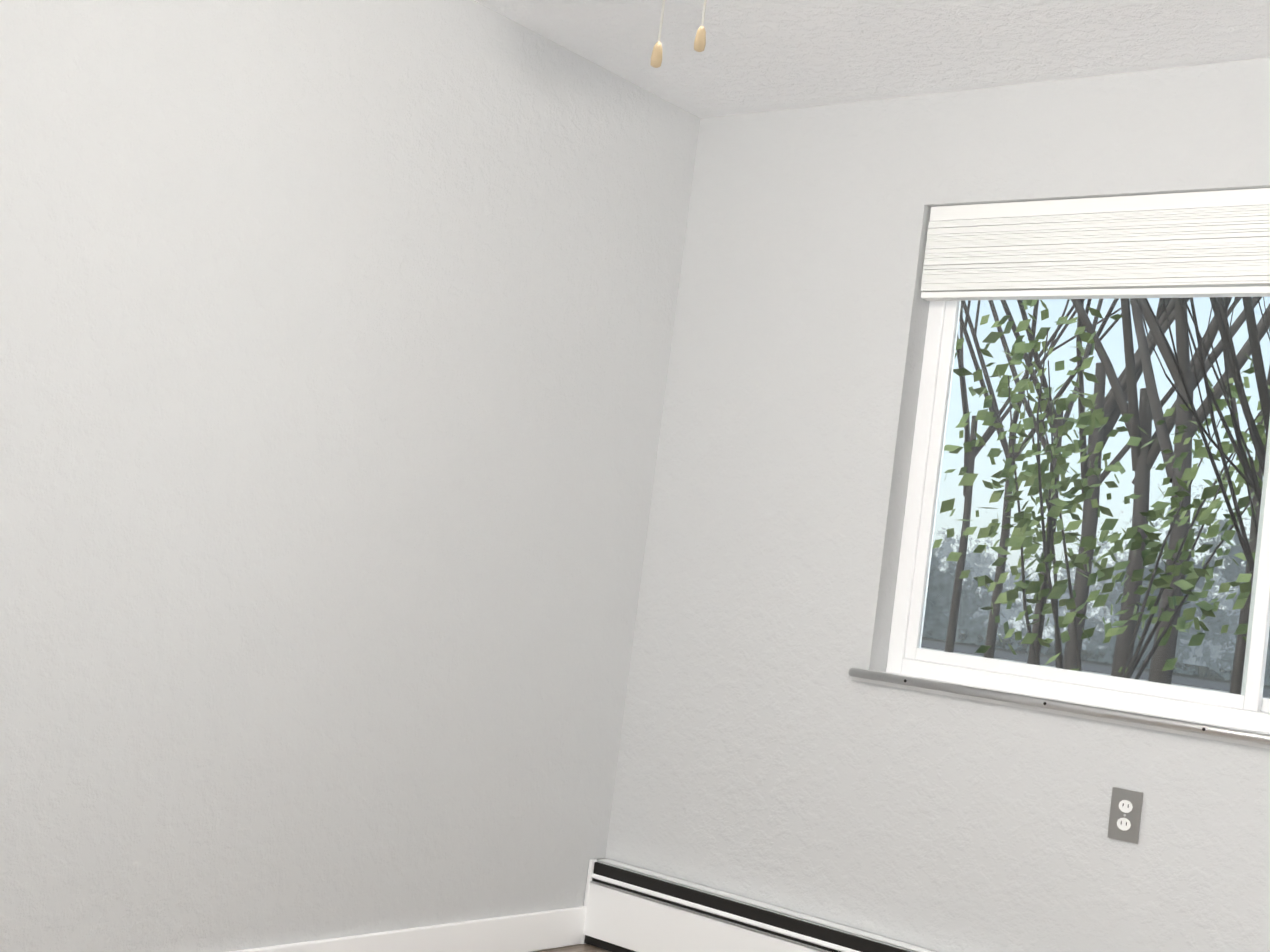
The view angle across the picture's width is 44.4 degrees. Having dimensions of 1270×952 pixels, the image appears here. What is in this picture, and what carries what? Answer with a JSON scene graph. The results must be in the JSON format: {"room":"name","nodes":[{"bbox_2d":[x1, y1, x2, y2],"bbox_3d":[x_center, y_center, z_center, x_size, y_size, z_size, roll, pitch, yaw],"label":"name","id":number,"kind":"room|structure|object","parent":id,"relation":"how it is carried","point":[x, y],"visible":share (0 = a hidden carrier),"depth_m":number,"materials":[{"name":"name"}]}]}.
{"room":"empty bedroom","nodes":[
{"label":"empty bedroom","id":0,"kind":"room"},
{"bbox_2d":[0,0,700,951],"bbox_3d":[-1.812,-0.242,2.367,0.200,2.400,5.700,4,-5,39],"label":"wall","id":1,"kind":"structure","parent":0,"point":[334,346],"depth_m":3.55,"materials":[{"name":"grey paint"}]},
{"bbox_2d":[229,906,585,951],"bbox_3d":[-1.351,1.010,2.878,0.014,0.105,4.008,4,-5,39],"label":"baseboard","id":2,"kind":"structure","parent":1,"relation":"attached to","point":[541,930],"depth_m":4.03,"materials":[{"name":"white wood"}]},
{"bbox_2d":[533,944,609,951],"bbox_3d":[-0.582,1.121,1.275,3.645,0.120,5.900,4,-5,39],"label":"floor","id":3,"kind":"structure","parent":0,"point":[582,948],"depth_m":4.30,"materials":[{"name":"laminate"}]},
{"bbox_2d":[581,858,935,951],"bbox_3d":[1.129,1.298,3.379,3.239,0.235,0.072,4,-5,39],"label":"heater","id":4,"kind":"object","parent":3,"relation":"on","point":[630,908],"visible":1,"depth_m":4.15,"materials":[{"name":"white metal"}]},
{"bbox_2d":[474,0,1269,117],"bbox_3d":[-0.258,-1.373,1.435,3.645,0.120,5.900,4,-5,39],"label":"ceiling","id":5,"kind":"structure","parent":0,"point":[754,56],"depth_m":3.79,"materials":[{"name":"white paint"}]},
{"bbox_2d":[651,0,706,67],"bbox_3d":[0.109,-0.865,2.000,1.257,0.720,1.257,4,-5,39],"label":"ceiling fan","id":6,"kind":"object","parent":5,"relation":"attached to","point":[699,46],"visible":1,"depth_m":1.95,"materials":[{"name":"beige"}]},
{"bbox_2d":[605,57,1269,951],"bbox_3d":[1.354,0.244,3.554,3.645,2.400,0.200,4,-5,39],"label":"wall","id":7,"kind":"structure","parent":0,"point":[771,753],"depth_m":4.07,"materials":[{"name":"grey paint"}]},
{"bbox_2d":[849,668,1269,748],"bbox_3d":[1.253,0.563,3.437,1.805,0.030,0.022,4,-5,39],"label":"window sill","id":8,"kind":"structure","parent":7,"relation":"attached to","point":[1242,737],"depth_m":3.63,"materials":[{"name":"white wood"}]},
{"bbox_2d":[886,297,1269,732],"bbox_3d":[1.421,-0.036,3.574,1.730,1.225,0.070,4,-5,39],"label":"window","id":9,"kind":"structure","parent":7,"relation":"in","point":[1248,708],"depth_m":3.83,"materials":[{"name":"white plastic"}]},
{"bbox_2d":[921,188,1269,300],"bbox_3d":[1.432,-0.531,3.541,1.706,0.242,0.050,4,-5,39],"label":"window blinds","id":10,"kind":"object","parent":7,"relation":"attached to","point":[1196,244],"visible":1,"depth_m":3.76,"materials":[{"name":"white"}]},
{"bbox_2d":[1107,787,1142,843],"bbox_3d":[1.111,0.769,3.526,0.070,0.115,0.007,4,-5,39],"label":"electrical outlet","id":11,"kind":"object","parent":7,"relation":"attached to","point":[1125,814],"visible":1,"depth_m":3.52,"materials":[{"name":"silver metal"}]},
{"label":"outside","id":12,"kind":"structure","parent":0,"visible":0},
{"bbox_2d":[922,633,1269,697],"bbox_3d":[21.262,6.359,42.131,100.000,0.300,85.680,4,-5,39],"label":"ground","id":13,"kind":"structure","parent":12,"point":[1209,676],"depth_m":45.53,"materials":[{"name":"soil"}]},
{"bbox_2d":[921,640,1269,698],"bbox_3d":[13.092,4.488,31.984,100.000,0.020,10.000,4,-5,39],"label":"pavement","id":14,"kind":"structure","parent":13,"relation":"on","point":[1101,668],"depth_m":34.29,"materials":[{"name":"grey concrete"}]},
{"bbox_2d":[922,351,1269,685],"bbox_3d":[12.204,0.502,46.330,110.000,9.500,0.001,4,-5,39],"label":"trees","id":15,"kind":"object","parent":13,"relation":"on","point":[939,588],"depth_m":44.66,"materials":[{"name":"plant"}]},
{"bbox_2d":[932,299,1269,679],"bbox_3d":[2.582,0.299,7.790,2.226,2.613,2.670,4,-5,39],"label":"leafy bush","id":16,"kind":"object","parent":13,"relation":"on","point":[1189,569],"depth_m":7.71,"materials":[{"name":"green plant"}]},
{"bbox_2d":[944,297,1269,694],"bbox_3d":[6.362,-5.407,21.083,17.276,16.561,23.856,4,-5,39],"label":"tree","id":17,"kind":"object","parent":13,"relation":"on","point":[1121,396],"depth_m":15.97,"materials":[{"name":"grey plant"}]},
{"bbox_2d":[1137,297,1269,576],"bbox_3d":[3.101,-1.499,5.671,4.334,6.050,4.065,4,-5,39],"label":"branches","id":18,"kind":"object","parent":13,"relation":"on","point":[1258,446],"depth_m":5.82,"materials":[{"name":"grey plant"}]}
]}

